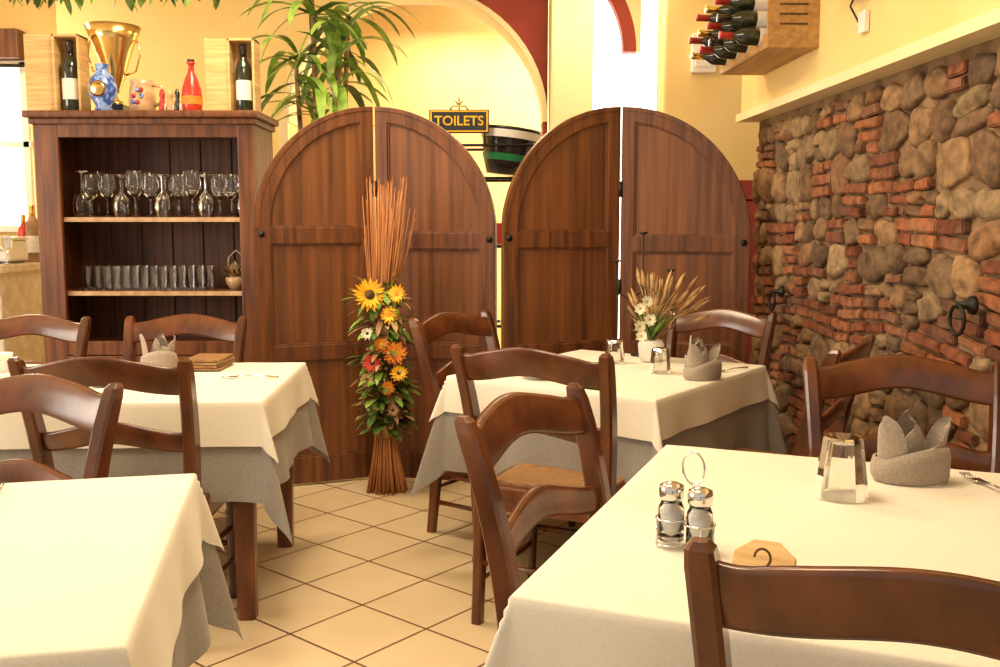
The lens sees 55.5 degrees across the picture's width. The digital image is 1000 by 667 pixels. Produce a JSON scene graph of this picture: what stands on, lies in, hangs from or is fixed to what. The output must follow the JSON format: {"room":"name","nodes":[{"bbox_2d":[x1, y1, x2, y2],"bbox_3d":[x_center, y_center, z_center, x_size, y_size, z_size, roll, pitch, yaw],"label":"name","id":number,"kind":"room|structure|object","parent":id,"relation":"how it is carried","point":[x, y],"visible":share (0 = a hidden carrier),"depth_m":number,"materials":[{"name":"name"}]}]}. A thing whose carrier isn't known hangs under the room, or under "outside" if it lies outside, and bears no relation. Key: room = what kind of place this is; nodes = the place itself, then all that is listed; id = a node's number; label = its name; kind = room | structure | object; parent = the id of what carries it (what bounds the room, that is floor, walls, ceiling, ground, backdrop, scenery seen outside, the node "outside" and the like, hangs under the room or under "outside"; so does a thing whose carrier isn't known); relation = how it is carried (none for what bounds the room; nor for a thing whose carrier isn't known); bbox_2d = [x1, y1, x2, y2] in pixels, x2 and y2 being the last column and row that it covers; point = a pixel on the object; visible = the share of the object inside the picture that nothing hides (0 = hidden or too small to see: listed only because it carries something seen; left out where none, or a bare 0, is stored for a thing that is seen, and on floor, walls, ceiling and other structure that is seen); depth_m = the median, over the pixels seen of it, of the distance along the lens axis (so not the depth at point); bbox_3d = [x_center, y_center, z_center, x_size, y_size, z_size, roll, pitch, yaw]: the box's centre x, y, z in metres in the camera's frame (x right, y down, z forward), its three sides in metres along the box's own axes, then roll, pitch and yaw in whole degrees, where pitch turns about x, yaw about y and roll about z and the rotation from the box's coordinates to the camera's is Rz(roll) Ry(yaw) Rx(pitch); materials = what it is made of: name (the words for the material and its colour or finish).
{"room":"restaurant","nodes":[
{"label":"restaurant","id":0,"kind":"room"},
{"bbox_2d":[0,0,56,236],"bbox_3d":[-3.225,-1.027,6.929,3.250,3.120,0.120,0,6,0],"label":"wall partition","id":1,"kind":"structure","parent":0,"point":[29,19],"depth_m":6.74,"materials":[{"name":"beige paint"}]},
{"bbox_2d":[0,28,24,59],"bbox_3d":[-4.020,-2.037,6.697,1.300,0.200,0.120,0,6,0],"label":"window valance","id":2,"kind":"object","parent":1,"relation":"attached to","point":[11,39],"visible":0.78,"depth_m":6.64,"materials":[{"name":"brown wood"}]},
{"bbox_2d":[0,64,24,66],"bbox_3d":[-3.975,-1.334,6.744,1.250,1.132,0.044,0,6,0],"label":"curtain rod","id":3,"kind":"object","parent":2,"relation":"hanging from","point":[1,65],"visible":1,"depth_m":6.67,"materials":[{"name":"metal"}]},
{"bbox_2d":[0,61,36,231],"bbox_3d":[-3.980,-1.339,6.847,1.250,1.210,0.095,0,6,0],"label":"window","id":4,"kind":"structure","parent":1,"relation":"in","point":[17,179],"depth_m":6.85,"materials":[{"name":"white glass"}]},
{"bbox_2d":[56,0,351,157],"bbox_3d":[-1.728,-0.967,6.483,2.345,3.100,0.300,0,6,0],"label":"wall","id":5,"kind":"structure","parent":0,"point":[170,35],"depth_m":6.22,"materials":[{"name":"yellow paint"}]},
{"bbox_2d":[279,0,547,149],"bbox_3d":[-0.570,-0.851,6.478,1.770,2.870,0.355,0,6,0],"label":"trim","id":6,"kind":"structure","parent":5,"relation":"attached to","point":[474,8],"depth_m":6.25,"materials":[{"name":"beige paint"}]},
{"bbox_2d":[189,477,584,666],"bbox_3d":[-0.800,0.991,3.329,8.200,0.100,9.600,0,6,0],"label":"floor","id":7,"kind":"structure","parent":0,"point":[363,581],"depth_m":3.48,"materials":[{"name":"beige tile"}]},
{"bbox_2d":[0,262,44,362],"bbox_3d":[-3.600,0.097,6.027,1.300,1.085,0.720,0,6,0],"label":"counter","id":8,"kind":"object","parent":7,"relation":"on","point":[20,283],"depth_m":5.96,"materials":[{"name":"wood"}]},
{"bbox_2d":[0,236,11,263],"bbox_3d":[-3.237,-0.503,5.729,0.592,0.171,0.066,0,6,0],"label":"glasses","id":9,"kind":"object","parent":8,"relation":"on","point":[5,241],"visible":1,"depth_m":5.70,"materials":[{"name":"clear glass"}]},
{"bbox_2d":[0,237,28,263],"bbox_3d":[-3.150,-0.520,5.916,0.320,0.165,0.266,0,6,0],"label":"storage box","id":10,"kind":"object","parent":8,"relation":"on","point":[18,253],"visible":0.65,"depth_m":5.91,"materials":[{"name":"cardboard"}]},
{"bbox_2d":[18,214,27,261],"bbox_3d":[-3.100,-0.621,6.189,0.076,0.305,0.076,0,6,0],"label":"liquor bottle","id":11,"kind":"object","parent":8,"relation":"on","point":[21,230],"visible":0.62,"depth_m":6.16,"materials":[{"name":"red glass"}]},
{"bbox_2d":[25,205,39,261],"bbox_3d":[-3.020,-0.647,6.146,0.091,0.366,0.091,0,6,0],"label":"liquor bottle","id":12,"kind":"object","parent":8,"relation":"on","point":[31,226],"visible":0.88,"depth_m":6.12,"materials":[{"name":"brown glass"}]},
{"bbox_2d":[0,314,90,363],"bbox_3d":[-2.090,0.401,4.028,0.538,0.918,0.593,0,6,0],"label":"dining chair","id":13,"kind":"object","parent":7,"relation":"on","point":[49,326],"visible":0.3,"depth_m":4.22,"materials":[{"name":"brown wood"}]},
{"bbox_2d":[0,373,123,482],"bbox_3d":[-1.245,0.597,2.193,0.538,0.932,0.593,2,7,14],"label":"dining chair","id":14,"kind":"object","parent":7,"relation":"on","point":[76,404],"visible":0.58,"depth_m":2.35,"materials":[{"name":"brown wood"}]},
{"bbox_2d":[0,473,242,666],"bbox_3d":[-1.094,0.747,1.650,1.222,0.753,1.128,-1,6,-12],"label":"dining table","id":15,"kind":"object","parent":7,"relation":"on","point":[113,571],"visible":1,"depth_m":1.64,"materials":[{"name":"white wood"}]},
{"bbox_2d":[7,357,236,598],"bbox_3d":[-1.166,0.500,3.074,0.538,0.932,0.593,0,6,2],"label":"dining chair","id":16,"kind":"object","parent":7,"relation":"on","point":[179,380],"visible":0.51,"depth_m":2.83,"materials":[{"name":"brown wood"}]},
{"bbox_2d":[21,110,278,362],"bbox_3d":[-1.758,-0.182,4.955,1.155,1.874,0.460,0,6,0],"label":"tall cabinet","id":17,"kind":"object","parent":7,"relation":"on","point":[168,142],"visible":0.51,"depth_m":4.99,"materials":[{"name":"brown wood"}]},
{"bbox_2d":[23,34,90,109],"bbox_3d":[-2.230,-1.301,4.789,0.276,0.385,0.116,0,6,0],"label":"box","id":18,"kind":"object","parent":17,"relation":"on","point":[57,74],"visible":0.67,"depth_m":4.75,"materials":[{"name":"brown wood"}]},
{"bbox_2d":[88,63,117,109],"bbox_3d":[-1.975,-1.218,4.723,0.140,0.235,0.143,0,6,0],"label":"ceramic vase","id":19,"kind":"object","parent":17,"relation":"on","point":[102,87],"visible":0.9,"depth_m":4.68,"materials":[{"name":"blue ceramic"}]},
{"bbox_2d":[83,21,140,109],"bbox_3d":[-1.980,-1.345,4.882,0.277,0.451,0.276,0,6,0],"label":"trophy cup","id":20,"kind":"object","parent":17,"relation":"on","point":[113,42],"visible":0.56,"depth_m":4.81,"materials":[{"name":"metal"}]},
{"bbox_2d":[128,79,163,109],"bbox_3d":[-1.786,-1.190,4.784,0.160,0.165,0.140,-5,8,-37],"label":"ceramic jug","id":21,"kind":"object","parent":17,"relation":"on","point":[141,92],"visible":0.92,"depth_m":4.73,"materials":[{"name":"beige ceramic"}]},
{"bbox_2d":[82,265,214,289],"bbox_3d":[-1.812,-0.289,4.913,0.648,0.120,0.142,0,6,0],"label":"glasses","id":22,"kind":"object","parent":17,"relation":"in","point":[109,277],"visible":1,"depth_m":4.85,"materials":[{"name":"clear glass"}]},
{"bbox_2d":[72,170,239,216],"bbox_3d":[-1.727,-0.713,4.876,0.877,0.232,0.219,0,6,0],"label":"glasses","id":23,"kind":"object","parent":17,"relation":"in","point":[96,185],"visible":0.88,"depth_m":4.79,"materials":[{"name":"clear glass"}]},
{"bbox_2d":[159,89,165,109],"bbox_3d":[-1.685,-1.162,4.741,0.037,0.120,0.036,0,6,0],"label":"ceramic figurine","id":24,"kind":"object","parent":17,"relation":"on","point":[162,104],"visible":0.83,"depth_m":4.73,"materials":[{"name":"red ceramic"}]},
{"bbox_2d":[166,89,173,109],"bbox_3d":[-1.645,-1.162,4.741,0.041,0.120,0.041,0,6,0],"label":"ceramic figurine","id":25,"kind":"object","parent":17,"relation":"on","point":[170,103],"visible":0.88,"depth_m":4.73,"materials":[{"name":"white ceramic"}]},
{"bbox_2d":[174,89,180,109],"bbox_3d":[-1.610,-1.162,4.741,0.032,0.120,0.032,-1,6,-12],"label":"ceramic figurine","id":26,"kind":"object","parent":17,"relation":"on","point":[177,106],"visible":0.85,"depth_m":4.73,"materials":[{"name":"black ceramic"}]},
{"bbox_2d":[181,59,202,109],"bbox_3d":[-1.540,-1.235,4.743,0.101,0.264,0.101,0,6,0],"label":"bottle","id":27,"kind":"object","parent":17,"relation":"on","point":[191,97],"visible":0.81,"depth_m":4.71,"materials":[{"name":"glass"}]},
{"bbox_2d":[218,250,241,288],"bbox_3d":[-1.378,-0.335,4.943,0.177,0.206,0.155,-3,7,-23],"label":"basket","id":28,"kind":"object","parent":17,"relation":"on","point":[233,272],"visible":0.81,"depth_m":4.91,"materials":[{"name":"beige ceramic"}]},
{"bbox_2d":[204,38,260,111],"bbox_3d":[-1.348,-1.291,4.790,0.251,0.365,0.116,0,6,0],"label":"box","id":29,"kind":"object","parent":17,"relation":"on","point":[232,65],"visible":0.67,"depth_m":4.75,"materials":[{"name":"brown wood"}]},
{"bbox_2d":[0,362,329,620],"bbox_3d":[-1.621,0.546,3.473,1.886,0.753,1.082,0,6,-3],"label":"dining table","id":30,"kind":"object","parent":7,"relation":"on","point":[253,430],"visible":0.63,"depth_m":3.05,"materials":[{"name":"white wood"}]},
{"bbox_2d":[0,352,12,371],"bbox_3d":[-1.920,0.111,3.654,0.090,0.070,0.090,0,6,0],"label":"ceramic cup","id":31,"kind":"object","parent":30,"relation":"on","point":[4,356],"visible":0.86,"depth_m":3.63,"materials":[{"name":"white ceramic"}]},
{"bbox_2d":[139,332,177,366],"bbox_3d":[-1.340,0.067,3.730,0.155,0.141,0.108,2,7,17],"label":"folded napkin","id":32,"kind":"object","parent":30,"relation":"on","point":[162,353],"visible":0.88,"depth_m":3.70,"materials":[{"name":"fabric"}]},
{"bbox_2d":[189,353,234,370],"bbox_3d":[-1.150,0.112,3.755,0.157,0.042,0.212,0,6,0],"label":"menus","id":33,"kind":"object","parent":30,"relation":"on","point":[201,361],"visible":0.81,"depth_m":3.69,"materials":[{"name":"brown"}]},
{"bbox_2d":[217,375,278,377],"bbox_3d":[-0.924,0.158,3.485,0.228,0.012,0.022,0,6,4],"label":"fork","id":34,"kind":"object","parent":30,"relation":"on","point":[236,376],"visible":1,"depth_m":3.48,"materials":[{"name":"silver metal"}]},
{"bbox_2d":[123,314,246,515],"bbox_3d":[-1.400,0.399,4.048,0.538,0.918,0.593,0,6,0],"label":"dining chair","id":35,"kind":"object","parent":7,"relation":"on","point":[181,324],"visible":0.24,"depth_m":4.24,"materials":[{"name":"brown wood"}]},
{"bbox_2d":[237,0,421,130],"bbox_3d":[-0.970,-0.663,5.500,1.084,2.711,0.836,0,6,0],"label":"dracaena","id":36,"kind":"object","parent":7,"relation":"on","point":[337,39],"visible":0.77,"depth_m":5.39,"materials":[{"name":"plant"}]},
{"bbox_2d":[254,107,496,483],"bbox_3d":[-0.615,-0.188,4.796,1.194,1.896,0.225,0,6,-4],"label":"wooden screen","id":37,"kind":"object","parent":7,"relation":"on","point":[309,236],"visible":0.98,"depth_m":4.76,"materials":[{"name":"brown wood"}]},
{"bbox_2d":[342,177,421,495],"bbox_3d":[-0.565,0.023,4.598,0.344,1.548,0.315,3,7,28],"label":"bundle","id":38,"kind":"object","parent":7,"relation":"on","point":[381,292],"visible":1,"depth_m":4.57,"materials":[{"name":"brown plant"}]},
{"bbox_2d":[409,310,575,532],"bbox_3d":[-0.017,0.386,4.104,0.593,0.932,0.538,5,8,36],"label":"dining chair","id":39,"kind":"object","parent":7,"relation":"on","point":[437,325],"visible":0.39,"depth_m":4.07,"materials":[{"name":"brown wood"}]},
{"bbox_2d":[462,144,533,327],"bbox_3d":[-0.135,-0.190,5.512,0.850,1.768,0.320,0,6,0],"label":"shelf rack","id":40,"kind":"object","parent":7,"relation":"on","point":[488,179],"visible":0.02,"depth_m":5.28,"materials":[{"name":"metal"}]},
{"bbox_2d":[429,97,488,143],"bbox_3d":[-0.225,-1.171,5.239,0.330,0.255,0.039,0,6,0],"label":"sign","id":41,"kind":"object","parent":40,"relation":"on","point":[454,121],"visible":0.96,"depth_m":5.22,"materials":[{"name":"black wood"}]},
{"bbox_2d":[497,223,500,243],"bbox_3d":[-0.068,-0.585,5.449,0.263,0.144,0.080,0,6,0],"label":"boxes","id":42,"kind":"object","parent":40,"relation":"on","point":[498,224],"visible":0.02,"depth_m":5.41,"materials":[{"name":"red cardboard"}]},
{"bbox_2d":[481,124,541,176],"bbox_3d":[0.065,-1.038,5.419,0.349,0.291,0.350,0,6,0],"label":"ice bucket","id":43,"kind":"object","parent":40,"relation":"on","point":[504,161],"visible":0.74,"depth_m":5.29,"materials":[{"name":"black metal"}]},
{"bbox_2d":[454,383,610,630],"bbox_3d":[0.253,0.614,2.039,0.565,0.932,0.512,4,7,32],"label":"dining chair","id":44,"kind":"object","parent":7,"relation":"on","point":[483,441],"visible":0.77,"depth_m":2.06,"materials":[{"name":"brown wood"}]},
{"bbox_2d":[450,344,624,624],"bbox_3d":[0.198,0.484,3.178,0.538,0.941,0.593,3,7,27],"label":"dining chair","id":45,"kind":"object","parent":7,"relation":"on","point":[514,481],"visible":0.42,"depth_m":2.99,"materials":[{"name":"brown wood"}]},
{"bbox_2d":[409,350,786,563],"bbox_3d":[0.450,0.517,3.729,1.118,0.753,1.210,5,8,36],"label":"dining table","id":46,"kind":"object","parent":7,"relation":"on","point":[736,409],"visible":0.52,"depth_m":3.45,"materials":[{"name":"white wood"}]},
{"bbox_2d":[605,339,624,363],"bbox_3d":[0.470,0.072,3.891,0.084,0.095,0.084,0,6,0],"label":"drinking glass","id":47,"kind":"object","parent":46,"relation":"on","point":[615,347],"visible":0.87,"depth_m":3.86,"materials":[{"name":"white"}]},
{"bbox_2d":[612,232,676,356],"bbox_3d":[0.623,-0.171,4.096,0.289,0.532,0.100,0,6,0],"label":"candle holder","id":48,"kind":"object","parent":46,"relation":"on","point":[642,233],"visible":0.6,"depth_m":4.08,"materials":[{"name":"metal"}]},
{"bbox_2d":[649,347,670,374],"bbox_3d":[0.610,0.103,3.613,0.084,0.095,0.084,0,6,0],"label":"drinking glass","id":49,"kind":"object","parent":46,"relation":"on","point":[660,363],"visible":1,"depth_m":3.58,"materials":[{"name":"white"}]},
{"bbox_2d":[626,269,711,361],"bbox_3d":[0.699,-0.078,3.918,0.355,0.387,0.212,0,6,0],"label":"flower arrangement","id":50,"kind":"object","parent":46,"relation":"on","point":[651,324],"visible":0.98,"depth_m":3.88,"materials":[{"name":"white plant"}]},
{"bbox_2d":[684,335,705,364],"bbox_3d":[0.790,0.067,3.830,0.091,0.119,0.131,2,7,21],"label":"folded napkin","id":51,"kind":"object","parent":46,"relation":"on","point":[696,339],"visible":0.25,"depth_m":3.82,"materials":[{"name":"fabric"}]},
{"bbox_2d":[683,342,721,380],"bbox_3d":[0.740,0.097,3.472,0.150,0.137,0.104,-2,7,-17],"label":"folded napkin","id":52,"kind":"object","parent":46,"relation":"on","point":[701,365],"visible":1,"depth_m":3.43,"materials":[{"name":"fabric"}]},
{"bbox_2d":[722,366,748,371],"bbox_3d":[0.900,0.138,3.679,0.183,0.010,0.018,-5,8,-36],"label":"fork","id":53,"kind":"object","parent":46,"relation":"on","point":[745,366],"visible":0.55,"depth_m":3.69,"materials":[{"name":"silver metal"}]},
{"bbox_2d":[501,107,749,361],"bbox_3d":[0.627,-0.194,4.835,1.244,1.901,0.224,0,6,0],"label":"wooden screen","id":54,"kind":"object","parent":7,"relation":"on","point":[560,223],"visible":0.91,"depth_m":4.79,"materials":[{"name":"brown wood"}]},
{"bbox_2d":[666,307,776,370],"bbox_3d":[0.891,0.369,4.258,0.512,0.932,0.565,5,8,36],"label":"dining chair","id":55,"kind":"object","parent":7,"relation":"on","point":[746,323],"visible":0.25,"depth_m":4.38,"materials":[{"name":"brown wood"}]},
{"bbox_2d":[484,445,999,666],"bbox_3d":[0.657,0.731,1.794,1.142,0.752,1.287,3,7,22],"label":"dining table","id":56,"kind":"object","parent":7,"relation":"on","point":[610,596],"visible":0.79,"depth_m":1.61,"materials":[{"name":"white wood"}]},
{"bbox_2d":[655,451,715,548],"bbox_3d":[0.318,0.286,1.626,0.110,0.163,0.055,5,8,40],"label":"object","id":57,"kind":"object","parent":56,"relation":"on","point":[670,522],"visible":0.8,"depth_m":1.62,"materials":[{"name":"clear glass"}]},
{"bbox_2d":[732,539,796,565],"bbox_3d":[0.401,0.354,1.445,0.093,0.064,0.070,3,7,26],"label":"table sign","id":58,"kind":"object","parent":56,"relation":"on","point":[756,552],"visible":0.5,"depth_m":1.45,"materials":[{"name":"brown wood"}]},
{"bbox_2d":[813,432,868,502],"bbox_3d":[0.700,0.272,1.947,0.110,0.125,0.107,0,6,0],"label":"drinking glass","id":59,"kind":"object","parent":56,"relation":"on","point":[841,473],"visible":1,"depth_m":1.91,"materials":[{"name":"white"}]},
{"bbox_2d":[870,409,950,485],"bbox_3d":[0.895,0.245,2.069,0.167,0.151,0.116,1,6,6],"label":"folded napkin","id":60,"kind":"object","parent":56,"relation":"on","point":[903,456],"visible":1,"depth_m":2.04,"materials":[{"name":"fabric"}]},
{"bbox_2d":[959,472,999,489],"bbox_3d":[1.037,0.321,2.001,0.022,0.012,0.228,0,6,-3],"label":"fork","id":61,"kind":"object","parent":56,"relation":"on","point":[976,479],"visible":1,"depth_m":2.06,"materials":[{"name":"silver metal"}]},
{"bbox_2d":[731,334,875,456],"bbox_3d":[0.972,0.469,3.348,0.593,0.932,0.538,4,7,33],"label":"dining chair","id":62,"kind":"object","parent":7,"relation":"on","point":[836,418],"visible":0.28,"depth_m":3.10,"materials":[{"name":"brown wood"}]},
{"bbox_2d":[684,537,999,666],"bbox_3d":[0.561,0.689,1.315,0.538,0.941,0.593,2,7,21],"label":"dining chair","id":63,"kind":"object","parent":7,"relation":"on","point":[954,611],"visible":1,"depth_m":1.05,"materials":[{"name":"brown wood"}]},
{"bbox_2d":[803,354,999,472],"bbox_3d":[1.087,0.560,2.489,0.538,0.941,0.593,1,6,11],"label":"dining chair","id":64,"kind":"object","parent":7,"relation":"on","point":[893,371],"visible":0.43,"depth_m":2.67,"materials":[{"name":"brown wood"}]},
{"bbox_2d":[302,5,548,350],"bbox_3d":[-0.800,-1.126,7.924,8.200,3.100,0.100,0,6,0],"label":"wall","id":65,"kind":"structure","parent":0,"point":[454,54],"depth_m":7.76,"materials":[{"name":"beige paint"}]},
{"bbox_2d":[401,0,548,4],"bbox_3d":[-0.800,-2.267,3.673,8.200,0.100,8.200,0,6,0],"label":"ceiling","id":66,"kind":"structure","parent":0,"point":[548,0],"depth_m":7.68,"materials":[{"name":"paint"}]},
{"bbox_2d":[9,0,219,14],"bbox_3d":[-1.904,-1.833,4.127,1.495,0.861,0.249,0,6,0],"label":"leaf garland","id":67,"kind":"object","parent":66,"relation":"hanging from","point":[130,3],"visible":1,"depth_m":4.19,"materials":[{"name":"plant"}]},
{"bbox_2d":[477,0,547,136],"bbox_3d":[-0.120,-0.967,6.483,0.870,3.100,0.300,0,6,0],"label":"arch","id":68,"kind":"object","parent":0,"point":[528,18],"depth_m":6.21,"materials":[{"name":"red paint"}]},
{"bbox_2d":[548,0,593,130],"bbox_3d":[0.460,-0.945,6.284,0.270,3.100,0.300,0,6,0],"label":"wall pillar","id":69,"kind":"structure","parent":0,"point":[571,22],"depth_m":6.05,"materials":[{"name":"yellow paint"}]},
{"bbox_2d":[607,0,641,53],"bbox_3d":[0.730,-2.259,6.491,0.460,0.667,0.100,0,6,0],"label":"wall","id":70,"kind":"structure","parent":0,"point":[627,13],"depth_m":6.46,"materials":[{"name":"red paint"}]},
{"bbox_2d":[593,0,658,338],"bbox_3d":[0.820,-1.196,7.187,0.750,2.700,0.080,0,6,0],"label":"window","id":71,"kind":"structure","parent":0,"point":[619,80],"depth_m":7.11,"materials":[{"name":"white glass"}]},
{"bbox_2d":[657,0,758,363],"bbox_3d":[1.250,-0.878,5.675,0.600,3.100,0.275,0,6,0],"label":"wall pier","id":72,"kind":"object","parent":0,"point":[709,103],"visible":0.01,"depth_m":5.51,"materials":[{"name":"beige paint"}]},
{"bbox_2d":[691,33,715,73],"bbox_3d":[1.170,-1.608,5.452,0.140,0.220,0.060,0,6,0],"label":"electrical box","id":73,"kind":"object","parent":72,"relation":"attached to","point":[697,66],"visible":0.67,"depth_m":5.44,"materials":[{"name":"white plastic"}]},
{"bbox_2d":[741,0,999,112],"bbox_3d":[1.622,-1.444,2.139,0.410,1.200,5.794,0,6,-3],"label":"wall","id":74,"kind":"structure","parent":0,"point":[893,24],"depth_m":3.61,"materials":[{"name":"beige paint"}]},
{"bbox_2d":[689,0,819,74],"bbox_3d":[1.122,-1.365,4.316,0.395,0.261,0.726,0,6,-3],"label":"wine rack","id":75,"kind":"object","parent":74,"relation":"attached to","point":[746,37],"visible":1,"depth_m":4.08,"materials":[{"name":"brown wood"}]},
{"bbox_2d":[849,0,869,33],"bbox_3d":[1.297,-1.284,3.498,0.120,0.345,0.340,0,6,-3],"label":"bracket","id":76,"kind":"object","parent":74,"relation":"attached to","point":[863,18],"visible":1,"depth_m":3.50,"materials":[{"name":"white plastic"}]},
{"bbox_2d":[750,45,999,468],"bbox_3d":[1.465,0.035,3.168,0.095,1.854,3.976,0,6,-3],"label":"wall","id":77,"kind":"structure","parent":0,"point":[955,161],"depth_m":3.50,"materials":[{"name":"stone"}]},
{"bbox_2d":[768,285,783,310],"bbox_3d":[1.327,-0.168,4.559,0.056,0.126,0.102,0,6,0],"label":"ring","id":78,"kind":"object","parent":77,"relation":"attached to","point":[780,291],"visible":1,"depth_m":4.54,"materials":[{"name":"black metal"}]},
{"bbox_2d":[948,295,978,336],"bbox_3d":[1.403,-0.052,2.872,0.056,0.126,0.102,0,6,0],"label":"ring","id":79,"kind":"object","parent":77,"relation":"attached to","point":[971,304],"visible":1,"depth_m":2.86,"materials":[{"name":"black metal"}]},
{"bbox_2d":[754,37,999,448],"bbox_3d":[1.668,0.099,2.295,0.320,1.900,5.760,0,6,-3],"label":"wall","id":80,"kind":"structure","parent":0,"point":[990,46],"depth_m":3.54,"materials":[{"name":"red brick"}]},
{"bbox_2d":[736,7,999,121],"bbox_3d":[1.484,-0.833,2.212,0.185,0.040,5.794,0,6,-3],"label":"trim","id":81,"kind":"structure","parent":80,"relation":"attached to","point":[985,27],"depth_m":3.35,"materials":[{"name":"beige paint"}]}
]}

